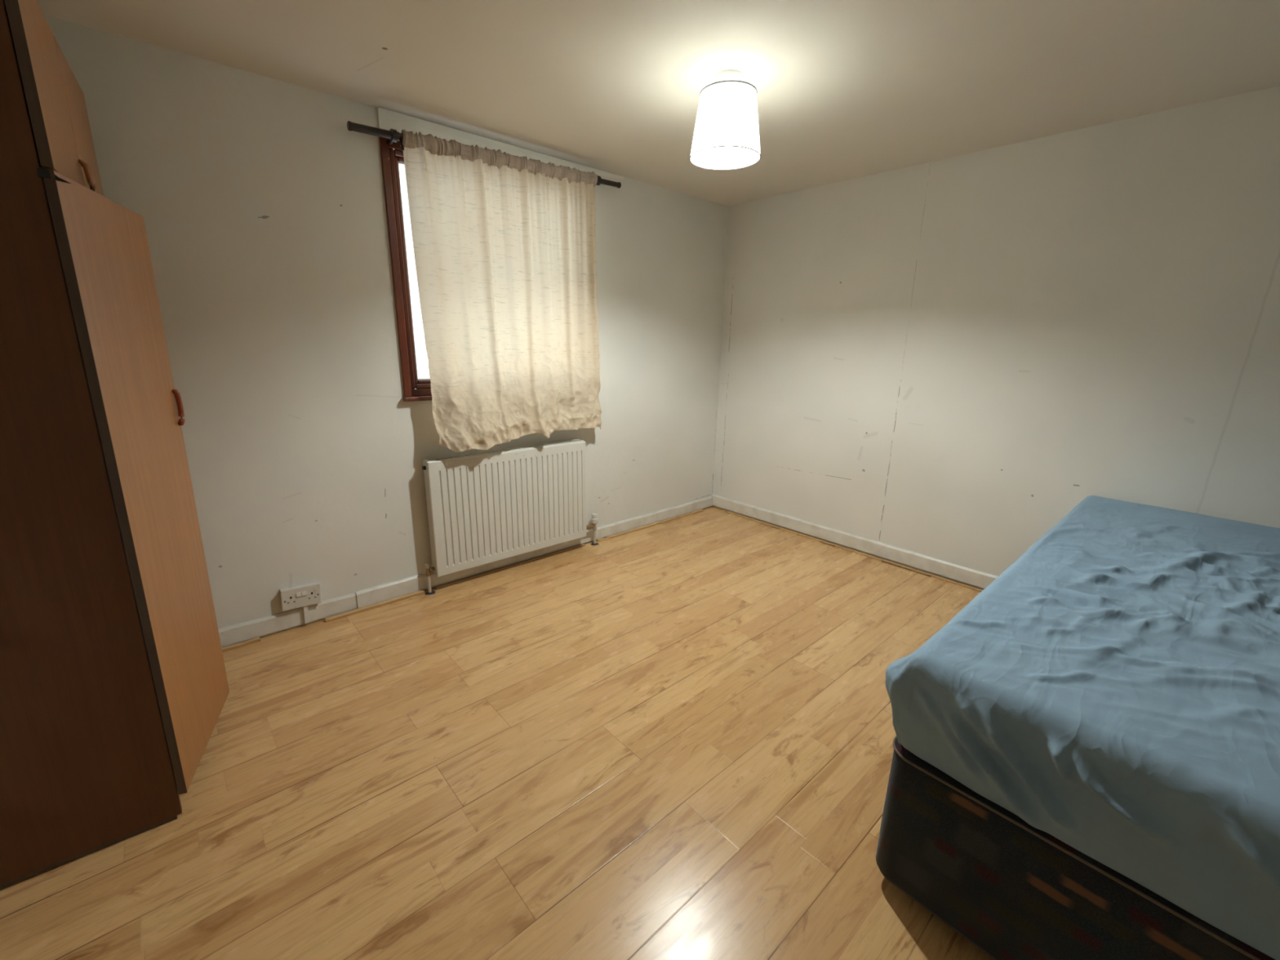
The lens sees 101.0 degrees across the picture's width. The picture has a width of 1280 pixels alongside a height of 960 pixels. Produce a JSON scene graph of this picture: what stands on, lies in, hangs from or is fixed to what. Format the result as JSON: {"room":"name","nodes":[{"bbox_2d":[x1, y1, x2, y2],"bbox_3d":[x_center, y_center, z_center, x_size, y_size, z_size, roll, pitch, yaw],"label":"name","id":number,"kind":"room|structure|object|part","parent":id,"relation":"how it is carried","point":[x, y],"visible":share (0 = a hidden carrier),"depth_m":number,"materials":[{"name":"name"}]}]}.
{"room":"bedroom","nodes":[
{"label":"bedroom","id":0,"kind":"room"},
{"bbox_2d":[43,14,728,645],"bbox_3d":[-0.943,-0.593,2.923,4.020,2.300,0.220,-12,20,-40],"label":"wall","id":1,"kind":"structure","parent":0,"point":[264,215],"depth_m":2.32,"materials":[{"name":"white paint"}]},
{"bbox_2d":[280,581,321,623],"bbox_3d":[-1.586,0.585,2.477,0.163,0.195,0.038,-12,20,-40],"label":"wall socket","id":2,"kind":"object","parent":1,"relation":"attached to","point":[305,595],"visible":1,"depth_m":2.46,"materials":[{"name":"white plastic"}]},
{"bbox_2d":[296,592,301,597],"bbox_3d":[-1.582,0.533,2.443,0.018,0.021,0.005,-8,17,-41],"label":"rocker switch","id":3,"kind":"object","parent":2,"relation":"attached to","point":[298,594],"depth_m":2.44,"materials":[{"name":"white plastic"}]},
{"bbox_3d":[-1.579,0.545,2.458,0.158,0.100,0.008,-8,17,-41],"label":"plate","id":4,"kind":"part","parent":2,"relation":"part of","materials":[{"name":"white plastic"}]},
{"bbox_2d":[378,137,431,401],"bbox_3d":[-0.752,-1.038,2.825,1.108,1.156,0.096,-12,20,-40],"label":"window","id":5,"kind":"structure","parent":1,"relation":"in","point":[391,159],"depth_m":2.48,"materials":[{"name":"brown wood"}]},
{"bbox_3d":[-0.769,-1.054,2.841,0.982,1.020,0.044,-12,20,-40],"label":"sash","id":6,"kind":"part","parent":5,"relation":"part of","materials":[{"name":"brown wood"}]},
{"bbox_3d":[-0.745,-0.485,2.953,1.108,0.023,0.047,-12,20,-40],"label":"sill","id":7,"kind":"part","parent":5,"relation":"part of","materials":[{"name":"brown wood"}]},
{"bbox_2d":[217,496,712,647],"bbox_3d":[-0.881,0.489,3.119,3.983,0.089,0.018,-12,20,-40],"label":"baseboard","id":8,"kind":"structure","parent":1,"relation":"attached to","point":[233,634],"depth_m":2.76,"materials":[{"name":"white paint"}]},
{"bbox_2d":[346,120,621,188],"bbox_3d":[-0.680,-1.593,2.660,1.455,0.115,0.104,-12,20,-40],"label":"curtain rod","id":9,"kind":"object","parent":1,"relation":"attached to","point":[392,135],"visible":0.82,"depth_m":2.26,"materials":[{"name":"black paint"}]},
{"bbox_2d":[400,129,601,452],"bbox_3d":[-0.621,-0.933,2.800,1.094,1.478,0.159,-12,20,-40],"label":"curtain","id":10,"kind":"object","parent":9,"relation":"hanging from","point":[504,244],"visible":1,"depth_m":2.74,"materials":[{"name":"beige fabric"}]},
{"bbox_2d":[376,106,624,179],"bbox_3d":[-0.617,-1.676,2.756,1.405,0.109,0.021,-12,20,-40],"label":"trim","id":11,"kind":"structure","parent":1,"relation":"attached to","point":[388,120],"depth_m":2.53,"materials":[{"name":"white paint"}]},
{"bbox_2d":[422,439,599,595],"bbox_3d":[-0.719,0.170,3.121,1.166,0.729,0.099,-12,20,-40],"label":"radiator","id":12,"kind":"object","parent":1,"relation":"attached to","point":[483,508],"visible":1,"depth_m":2.99,"materials":[{"name":"metal"}]},
{"bbox_3d":[-1.101,0.207,2.768,0.004,0.622,0.056,-12,20,-40],"label":"panel","id":13,"kind":"part","parent":12,"relation":"part of","materials":[{"name":"metal"}]},
{"bbox_2d":[422,439,583,462],"bbox_3d":[-0.733,-0.171,3.005,0.974,0.012,0.057,-12,20,-40],"label":"grille","id":14,"kind":"object","parent":12,"relation":"attached to","point":[495,454],"depth_m":2.97,"materials":[{"name":"metal"}]},
{"bbox_2d":[0,506,994,959],"bbox_3d":[0.494,0.959,1.649,4.020,0.001,4.150,-12,20,-40],"label":"floor","id":15,"kind":"structure","parent":0,"point":[673,740],"depth_m":1.65,"materials":[{"name":"beige laminate"}]},
{"bbox_2d":[0,0,229,888],"bbox_3d":[-1.704,-0.108,1.466,0.683,2.075,0.892,-9,18,-38],"label":"wardrobe","id":16,"kind":"object","parent":15,"relation":"on","point":[114,691],"visible":1,"depth_m":1.29,"materials":[{"name":"brown wood"}]},
{"bbox_3d":[-1.729,-1.097,1.174,0.540,0.018,0.849,-9,18,-38],"label":"panel","id":17,"kind":"part","parent":16,"relation":"part of","materials":[{"name":"brown wood"}]},
{"bbox_3d":[-2.032,-0.191,1.752,0.540,2.075,0.018,-9,18,-38],"label":"panel","id":18,"kind":"part","parent":16,"relation":"part of","materials":[{"name":"brown wood"}]},
{"bbox_3d":[-1.376,-0.898,1.226,0.018,0.400,0.440,-9,18,-38],"label":"door","id":19,"kind":"part","parent":16,"relation":"part of","materials":[{"name":"brown wood"}]},
{"bbox_3d":[-1.653,-0.992,1.561,0.018,0.400,0.440,-9,18,-38],"label":"door","id":20,"kind":"part","parent":16,"relation":"part of","materials":[{"name":"brown wood"}]},
{"bbox_3d":[-1.493,-0.808,1.426,0.027,0.104,0.016,-9,18,-38],"label":"handle","id":21,"kind":"part","parent":16,"relation":"part of","materials":[{"name":"brown wood"}]},
{"bbox_3d":[-1.515,-0.816,1.453,0.027,0.104,0.016,-9,18,-38],"label":"handle","id":22,"kind":"part","parent":16,"relation":"part of","materials":[{"name":"brown wood"}]},
{"bbox_3d":[-1.375,0.061,1.514,0.018,1.590,0.490,-5,16,-25],"label":"door","id":23,"kind":"part","parent":16,"relation":"part of","materials":[{"name":"brown wood"}]},
{"bbox_3d":[-1.448,-0.227,1.657,0.020,0.116,0.015,-5,16,-25],"label":"handle","id":24,"kind":"part","parent":16,"relation":"part of","materials":[{"name":"brown wood"}]},
{"bbox_2d":[221,636,260,652],"bbox_3d":[-1.797,0.735,2.312,0.215,0.016,0.018,-12,20,-40],"label":"edging strip","id":25,"kind":"object","parent":15,"relation":"on","point":[257,639],"visible":0.66,"depth_m":2.33,"materials":[{"name":"brown wood"}]},
{"bbox_2d":[324,589,425,622],"bbox_3d":[-1.344,0.640,2.700,0.473,0.016,0.020,-12,20,-40],"label":"edging strip","id":26,"kind":"object","parent":15,"relation":"on","point":[420,592],"visible":1,"depth_m":2.68,"materials":[{"name":"brown wood"}]},
{"bbox_2d":[435,543,585,589],"bbox_3d":[-0.748,0.514,3.224,1.000,0.010,0.016,-12,20,-40],"label":"baseboard","id":27,"kind":"structure","parent":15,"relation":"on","point":[582,544],"depth_m":3.17,"materials":[{"name":"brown wood"}]},
{"bbox_2d":[596,509,702,542],"bbox_3d":[0.110,0.331,3.964,1.075,0.014,0.022,-12,20,-40],"label":"edging strip","id":28,"kind":"object","parent":15,"relation":"on","point":[699,510],"visible":1,"depth_m":3.91,"materials":[{"name":"brown wood"}]},
{"bbox_2d":[727,511,982,591],"bbox_3d":[1.430,0.476,3.511,0.020,0.010,2.150,-12,20,-40],"label":"edging strip","id":29,"kind":"object","parent":15,"relation":"on","point":[728,512],"visible":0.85,"depth_m":3.48,"materials":[{"name":"brown wood"}]},
{"bbox_2d":[875,736,1275,959],"bbox_3d":[1.864,0.819,1.465,2.118,0.409,1.484,-12,20,-40],"label":"base","id":30,"kind":"object","parent":15,"relation":"on","point":[1014,890],"visible":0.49,"depth_m":1.10,"materials":[{"name":"fabric"}]},
{"bbox_2d":[885,495,1279,959],"bbox_3d":[1.842,0.476,1.382,2.152,0.292,1.515,-12,20,-40],"label":"mattress","id":31,"kind":"object","parent":30,"relation":"on","point":[1114,690],"visible":1,"depth_m":1.10,"materials":[{"name":"blue fabric"}]},
{"bbox_2d":[35,0,1279,205],"bbox_3d":[0.533,-1.337,1.040,4.460,0.150,4.590,-12,20,-40],"label":"ceiling","id":32,"kind":"structure","parent":0,"point":[846,90],"depth_m":1.87,"materials":[{"name":"white paint"}]},
{"bbox_2d":[689,69,760,169],"bbox_3d":[0.331,-1.375,2.005,0.273,0.276,0.273,-12,20,-40],"label":"ceiling lamp","id":33,"kind":"object","parent":32,"relation":"hanging from","point":[726,132],"visible":1,"depth_m":1.93,"materials":[{"name":"white plastic"}]},
{"bbox_2d":[712,85,1279,590],"bbox_3d":[2.020,-0.512,2.805,0.220,2.300,4.370,-12,20,-40],"label":"wall","id":34,"kind":"structure","parent":0,"point":[943,359],"depth_m":2.70,"materials":[{"name":"white paint"}]},
{"bbox_2d":[771,526,931,577],"bbox_3d":[1.366,0.463,3.559,0.008,0.008,1.130,-12,20,-40],"label":"trim","id":35,"kind":"structure","parent":34,"relation":"attached to","point":[771,526],"depth_m":3.29,"materials":[{"name":"white wood"}]},
{"bbox_2d":[711,493,998,588],"bbox_3d":[1.987,0.581,2.928,0.016,0.092,4.149,-12,20,-40],"label":"baseboard","id":36,"kind":"structure","parent":34,"relation":"attached to","point":[952,571],"depth_m":3.46,"materials":[{"name":"white paint"}]}
]}

